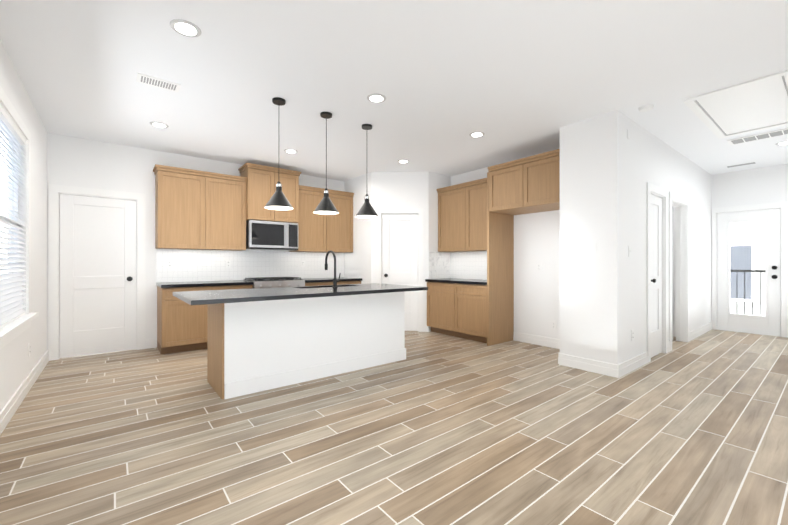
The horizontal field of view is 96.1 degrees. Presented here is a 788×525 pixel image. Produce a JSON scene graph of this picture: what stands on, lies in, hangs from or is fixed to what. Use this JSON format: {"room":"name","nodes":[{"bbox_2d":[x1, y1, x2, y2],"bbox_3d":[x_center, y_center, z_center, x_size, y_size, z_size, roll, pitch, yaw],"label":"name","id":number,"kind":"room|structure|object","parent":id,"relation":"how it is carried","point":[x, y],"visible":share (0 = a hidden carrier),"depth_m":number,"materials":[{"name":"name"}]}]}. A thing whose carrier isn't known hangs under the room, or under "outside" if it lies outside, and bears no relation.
{"room":"kitchen","nodes":[
{"label":"kitchen","id":0,"kind":"room"},
{"bbox_2d":[0,40,51,411],"bbox_3d":[-1.780,-0.201,1.176,0.150,2.740,8.020,0,0,-38],"label":"wall","id":1,"kind":"structure","parent":0,"point":[15,362],"depth_m":3.52,"materials":[{"name":"white paint"}]},
{"bbox_2d":[0,86,38,349],"bbox_3d":[-2.642,-0.315,2.305,0.165,1.810,2.580,0,0,-38],"label":"window","id":2,"kind":"structure","parent":1,"relation":"in","point":[11,331],"depth_m":3.19,"materials":[{"name":"white"}]},
{"bbox_2d":[0,105,25,328],"bbox_3d":[-2.646,-0.331,2.302,0.044,1.586,2.332,0,0,-38],"label":"window blinds","id":3,"kind":"object","parent":2,"relation":"attached to","point":[11,301],"visible":1,"depth_m":2.82,"materials":[{"name":"white plastic"}]},
{"bbox_2d":[0,350,48,434],"bbox_3d":[-1.710,1.104,1.174,0.018,0.130,7.870,0,0,-38],"label":"baseboard","id":4,"kind":"structure","parent":1,"relation":"attached to","point":[10,408],"depth_m":2.97,"materials":[{"name":"white"}]},
{"bbox_2d":[28,343,30,355],"bbox_3d":[-3.427,0.810,3.329,0.008,0.115,0.070,0,0,-38],"label":"switch plate","id":5,"kind":"object","parent":1,"relation":"attached to","point":[29,345],"depth_m":3.32,"materials":[{"name":"white plastic"}]},
{"bbox_2d":[52,133,395,338],"bbox_3d":[-2.028,-0.200,6.023,5.490,2.740,0.120,0,0,-38],"label":"wall","id":6,"kind":"structure","parent":0,"point":[77,162],"depth_m":4.89,"materials":[{"name":"white paint"}]},
{"bbox_2d":[49,184,145,360],"bbox_3d":[-3.812,0.109,4.596,0.952,2.122,0.139,0,0,-38],"label":"door frame","id":7,"kind":"structure","parent":6,"relation":"attached to","point":[55,191],"depth_m":4.40,"materials":[{"name":"white wood"}]},
{"bbox_2d":[60,194,135,357],"bbox_3d":[-3.788,0.157,4.557,0.758,2.010,0.101,0,0,-38],"label":"door","id":8,"kind":"structure","parent":6,"relation":"in","point":[97,275],"depth_m":4.56,"materials":[{"name":"white paint"}]},
{"bbox_2d":[167,260,172,267],"bbox_3d":[-3.177,0.010,5.018,0.070,0.115,0.008,0,0,-38],"label":"switch plate","id":9,"kind":"object","parent":6,"relation":"attached to","point":[169,262],"depth_m":5.02,"materials":[{"name":"white plastic"}]},
{"bbox_2d":[226,260,230,267],"bbox_3d":[-2.575,0.010,5.497,0.070,0.115,0.008,0,0,-38],"label":"switch plate","id":10,"kind":"object","parent":6,"relation":"attached to","point":[228,262],"depth_m":5.50,"materials":[{"name":"white plastic"}]},
{"bbox_2d":[153,163,353,252],"bbox_3d":[-2.009,-0.848,5.674,3.047,1.295,0.447,0,0,-38],"label":"upper cabinet","id":11,"kind":"object","parent":6,"relation":"attached to","point":[198,210],"visible":0.94,"depth_m":5.28,"materials":[{"name":"brown wood"}]},
{"bbox_2d":[246,220,297,250],"bbox_3d":[-1.977,-0.435,5.693,0.776,0.440,0.457,0,0,-38],"label":"microwave","id":12,"kind":"object","parent":11,"relation":"attached to","point":[271,235],"visible":0.92,"depth_m":5.52,"materials":[{"name":"silver metal"}]},
{"bbox_2d":[0,329,787,524],"bbox_3d":[1.797,1.200,3.940,9.190,0.060,8.140,0,0,-38],"label":"floor","id":13,"kind":"structure","parent":0,"point":[433,428],"depth_m":2.31,"materials":[{"name":"brown tile"}]},
{"bbox_2d":[156,285,219,353],"bbox_3d":[-2.858,0.740,4.905,0.660,0.860,0.597,0,0,-38],"label":"base cabinet","id":14,"kind":"object","parent":13,"relation":"on","point":[181,326],"depth_m":4.63,"materials":[{"name":"brown wood"}]},
{"bbox_2d":[156,281,251,288],"bbox_3d":[-2.673,0.290,5.031,1.127,0.040,0.628,0,0,-38],"label":"countertop","id":15,"kind":"structure","parent":14,"relation":"on","point":[166,284],"depth_m":4.82,"materials":[{"name":"black stone"}]},
{"bbox_2d":[220,285,252,289],"bbox_3d":[-2.468,0.740,5.214,0.575,0.860,0.597,0,0,-38],"label":"base cabinet","id":16,"kind":"object","parent":13,"relation":"on","point":[222,287],"depth_m":5.01,"materials":[{"name":"brown wood"}]},
{"bbox_2d":[243,277,304,287],"bbox_3d":[-1.890,0.699,5.583,0.776,0.942,0.681,0,0,-38],"label":"range","id":17,"kind":"object","parent":13,"relation":"on","point":[266,282],"visible":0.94,"depth_m":5.39,"materials":[{"name":"silver metal"}]},
{"bbox_2d":[207,290,408,398],"bbox_3d":[-0.848,0.738,3.906,2.066,0.865,0.604,0,0,-38],"label":"kitchen island","id":18,"kind":"object","parent":13,"relation":"on","point":[260,339],"depth_m":3.47,"materials":[{"name":"white wood"}]},
{"bbox_2d":[177,286,427,305],"bbox_3d":[-0.743,0.287,3.552,2.370,0.035,0.650,0,0,-38],"label":"island countertop","id":19,"kind":"structure","parent":18,"relation":"on","point":[314,291],"depth_m":3.27,"materials":[{"name":"black stone"}]},
{"bbox_2d":[305,281,339,285],"bbox_3d":[-1.388,0.740,6.072,0.605,0.860,0.597,0,0,-38],"label":"base cabinet","id":20,"kind":"object","parent":13,"relation":"on","point":[307,283],"depth_m":5.81,"materials":[{"name":"brown wood"}]},
{"bbox_2d":[298,277,361,280],"bbox_3d":[-1.188,0.290,6.211,1.095,0.040,0.628,0,0,-38],"label":"countertop","id":21,"kind":"structure","parent":20,"relation":"on","point":[305,278],"depth_m":6.25,"materials":[{"name":"black stone"}]},
{"bbox_2d":[340,281,360,284],"bbox_3d":[-1.007,0.740,6.375,0.608,0.860,0.597,0,0,-38],"label":"base cabinet","id":22,"kind":"object","parent":13,"relation":"on","point":[341,282],"depth_m":6.19,"materials":[{"name":"brown wood"}]},
{"bbox_2d":[427,283,448,334],"bbox_3d":[1.002,0.740,5.945,0.597,0.860,0.688,0,0,-38],"label":"base cabinet","id":23,"kind":"object","parent":13,"relation":"on","point":[437,293],"depth_m":5.83,"materials":[{"name":"brown wood"}]},
{"bbox_2d":[449,283,486,342],"bbox_3d":[1.356,0.740,5.500,0.597,0.860,0.690,0,0,-38],"label":"base cabinet","id":24,"kind":"object","parent":13,"relation":"on","point":[456,307],"depth_m":5.33,"materials":[{"name":"brown wood"}]},
{"bbox_2d":[425,279,486,286],"bbox_3d":[1.167,0.290,5.712,0.628,0.040,1.258,0,0,-38],"label":"countertop","id":25,"kind":"structure","parent":24,"relation":"on","point":[483,282],"depth_m":5.56,"materials":[{"name":"black stone"}]},
{"bbox_2d":[487,149,559,345],"bbox_3d":[1.892,-0.093,4.784,0.647,2.525,1.096,0,0,-38],"label":"tall cabinet","id":26,"kind":"object","parent":13,"relation":"on","point":[528,185],"visible":0.83,"depth_m":4.99,"materials":[{"name":"brown wood"}]},
{"bbox_2d":[0,0,787,181],"bbox_3d":[1.797,-1.610,3.940,9.190,0.080,8.140,0,0,-38],"label":"ceiling","id":27,"kind":"structure","parent":0,"point":[512,80],"depth_m":2.91,"materials":[{"name":"white paint"}]},
{"bbox_2d":[136,72,180,91],"bbox_3d":[-2.010,-1.555,3.025,0.306,0.030,0.186,0,0,-38],"label":"air vent","id":28,"kind":"object","parent":27,"relation":"in","point":[141,78],"depth_m":3.06,"materials":[{"name":"white metal"}]},
{"bbox_2d":[170,19,201,36],"bbox_3d":[-1.366,-1.555,2.324,0.176,0.030,0.181,0,0,-38],"label":"recessed light","id":29,"kind":"object","parent":27,"relation":"in","point":[183,27],"depth_m":2.36,"materials":[{"name":"white plastic"}]},
{"bbox_2d":[264,97,292,209],"bbox_3d":[-1.108,-1.050,3.409,0.270,1.040,0.270,0,0,-38],"label":"pendant light","id":30,"kind":"object","parent":27,"relation":"hanging from","point":[278,200],"visible":1,"depth_m":3.37,"materials":[{"name":"black metal"}]},
{"bbox_2d":[313,112,338,214],"bbox_3d":[-0.712,-1.050,3.723,0.270,1.040,0.270,0,0,-38],"label":"pendant light","id":31,"kind":"object","parent":27,"relation":"hanging from","point":[325,206],"visible":1,"depth_m":3.70,"materials":[{"name":"black metal"}]},
{"bbox_2d":[355,124,378,217],"bbox_3d":[-0.309,-1.050,4.043,0.270,1.040,0.270,0,0,-38],"label":"pendant light","id":32,"kind":"object","parent":27,"relation":"hanging from","point":[366,210],"visible":1,"depth_m":4.00,"materials":[{"name":"black metal"}]},
{"bbox_2d":[683,70,787,144],"bbox_3d":[3.750,-1.555,3.737,2.118,0.030,0.670,0,0,-38],"label":"attic hatch","id":33,"kind":"object","parent":27,"relation":"in","point":[757,104],"depth_m":3.58,"materials":[{"name":"white"}]},
{"bbox_2d":[396,149,555,338],"bbox_3d":[1.492,-0.200,5.940,0.160,2.740,4.370,0,0,-38],"label":"wall","id":34,"kind":"structure","parent":0,"point":[534,233],"depth_m":5.25,"materials":[{"name":"white paint"}]},
{"bbox_2d":[376,208,422,331],"bbox_3d":[0.103,0.114,6.129,0.804,2.112,0.139,0,0,2],"label":"door frame","id":35,"kind":"structure","parent":34,"relation":"attached to","point":[381,211],"depth_m":6.07,"materials":[{"name":"white wood"}]},
{"bbox_2d":[382,214,417,330],"bbox_3d":[0.101,0.157,6.084,0.618,2.010,0.101,0,0,2],"label":"pantry door","id":36,"kind":"structure","parent":34,"relation":"in","point":[399,249],"depth_m":6.11,"materials":[{"name":"white paint"}]},
{"bbox_2d":[437,186,464,251],"bbox_3d":[1.108,-0.733,6.027,0.327,1.065,0.688,0,0,-38],"label":"upper cabinet","id":37,"kind":"object","parent":34,"relation":"attached to","point":[449,199],"depth_m":6.00,"materials":[{"name":"brown wood"}]},
{"bbox_2d":[461,178,486,251],"bbox_3d":[1.462,-0.733,5.582,0.327,1.065,0.689,0,0,-38],"label":"upper cabinet","id":38,"kind":"object","parent":34,"relation":"attached to","point":[462,217],"depth_m":5.58,"materials":[{"name":"brown wood"}]},
{"bbox_2d":[513,332,559,348],"bbox_3d":[2.152,1.105,4.966,0.018,0.130,1.065,0,0,-38],"label":"baseboard","id":39,"kind":"structure","parent":34,"relation":"attached to","point":[522,337],"depth_m":5.07,"materials":[{"name":"white wood"}]},
{"bbox_2d":[551,321,556,329],"bbox_3d":[2.213,0.860,4.897,0.008,0.115,0.070,0,0,-38],"label":"switch plate","id":40,"kind":"object","parent":34,"relation":"attached to","point":[553,323],"depth_m":4.89,"materials":[{"name":"white plastic"}]},
{"bbox_2d":[556,125,567,354],"bbox_3d":[2.241,-0.200,4.281,0.730,2.740,0.120,0,0,-38],"label":"wall","id":41,"kind":"structure","parent":0,"point":[562,214],"depth_m":4.07,"materials":[{"name":"white paint"}]},
{"bbox_2d":[568,114,603,361],"bbox_3d":[2.149,-0.200,3.907,0.120,2.740,0.330,0,0,-38],"label":"wall","id":42,"kind":"structure","parent":0,"point":[594,306],"depth_m":3.87,"materials":[{"name":"white paint"}]},
{"bbox_2d":[558,352,614,376],"bbox_3d":[2.095,1.105,3.864,0.018,0.130,0.570,0,0,-38],"label":"baseboard","id":43,"kind":"structure","parent":42,"relation":"attached to","point":[590,365],"depth_m":3.85,"materials":[{"name":"white wood"}]},
{"bbox_2d":[604,110,711,364],"bbox_3d":[3.980,-0.200,5.042,4.400,2.740,0.130,0,0,-38],"label":"wall","id":44,"kind":"structure","parent":0,"point":[638,160],"depth_m":3.99,"materials":[{"name":"white paint"}]},
{"bbox_2d":[628,246,630,256],"bbox_3d":[2.554,-0.130,3.831,0.070,0.115,0.012,0,0,-38],"label":"switch plate","id":45,"kind":"object","parent":44,"relation":"attached to","point":[629,247],"depth_m":3.82,"materials":[{"name":"white plastic"}]},
{"bbox_2d":[615,352,647,377],"bbox_3d":[2.631,1.105,3.889,0.888,0.130,0.017,0,0,-38],"label":"baseboard","id":46,"kind":"structure","parent":44,"relation":"attached to","point":[625,367],"depth_m":3.82,"materials":[{"name":"white"}]},
{"bbox_2d":[631,330,633,340],"bbox_3d":[2.623,0.790,3.888,0.070,0.115,0.008,0,0,-38],"label":"switch plate","id":47,"kind":"object","parent":44,"relation":"attached to","point":[632,331],"depth_m":3.88,"materials":[{"name":"white plastic"}]},
{"bbox_2d":[651,194,661,357],"bbox_3d":[3.278,0.157,4.423,0.568,2.010,0.101,0,0,-38],"label":"closet door","id":48,"kind":"structure","parent":44,"relation":"in","point":[656,275],"depth_m":4.50,"materials":[{"name":"white paint"}]},
{"bbox_2d":[647,182,688,362],"bbox_3d":[3.665,0.109,4.787,1.834,2.122,0.139,0,0,-38],"label":"door frame","id":49,"kind":"structure","parent":44,"relation":"attached to","point":[680,203],"depth_m":4.71,"materials":[{"name":"white wood"}]},
{"bbox_2d":[672,207,672,339],"bbox_3d":[3.978,0.157,5.639,0.750,2.010,0.101,0,0,45],"label":"room door","id":50,"kind":"structure","parent":44,"relation":"in","point":[672,273],"depth_m":5.34,"materials":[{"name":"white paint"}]},
{"bbox_2d":[689,322,712,340],"bbox_3d":[5.038,1.105,5.800,1.560,0.130,0.017,0,0,-38],"label":"baseboard","id":51,"kind":"structure","parent":44,"relation":"attached to","point":[693,334],"depth_m":5.72,"materials":[{"name":"white wood"}]},
{"bbox_2d":[730,270,765,315],"bbox_3d":[6.497,0.680,6.456,1.300,1.100,2.806,0,0,-38],"label":"railing","id":52,"kind":"object","parent":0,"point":[744,271],"depth_m":6.90,"materials":[{"name":"grey metal"}]},
{"bbox_2d":[712,164,787,207],"bbox_3d":[6.750,-0.200,4.995,0.120,2.740,3.390,0,0,-38],"label":"wall","id":53,"kind":"structure","parent":0,"point":[769,184],"depth_m":5.90,"materials":[{"name":"white paint"}]},
{"bbox_2d":[717,208,780,334],"bbox_3d":[5.940,0.139,5.957,0.108,2.034,0.762,0,0,-38],"label":"front door","id":54,"kind":"structure","parent":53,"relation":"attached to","point":[769,322],"depth_m":5.91,"materials":[{"name":"white paint"}]},
{"bbox_2d":[712,201,787,337],"bbox_3d":[5.974,0.097,5.958,0.139,2.147,0.919,0,0,-38],"label":"door frame","id":55,"kind":"structure","parent":53,"relation":"attached to","point":[783,206],"depth_m":5.70,"materials":[{"name":"white wood"}]},
{"label":"outside","id":56,"kind":"structure","parent":0,"visible":0},
{"bbox_2d":[730,221,765,315],"bbox_3d":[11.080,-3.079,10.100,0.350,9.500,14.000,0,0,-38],"label":"door window","id":57,"kind":"structure","parent":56,"point":[753,240],"depth_m":10.53,"materials":[{"name":"grey"}]}
]}

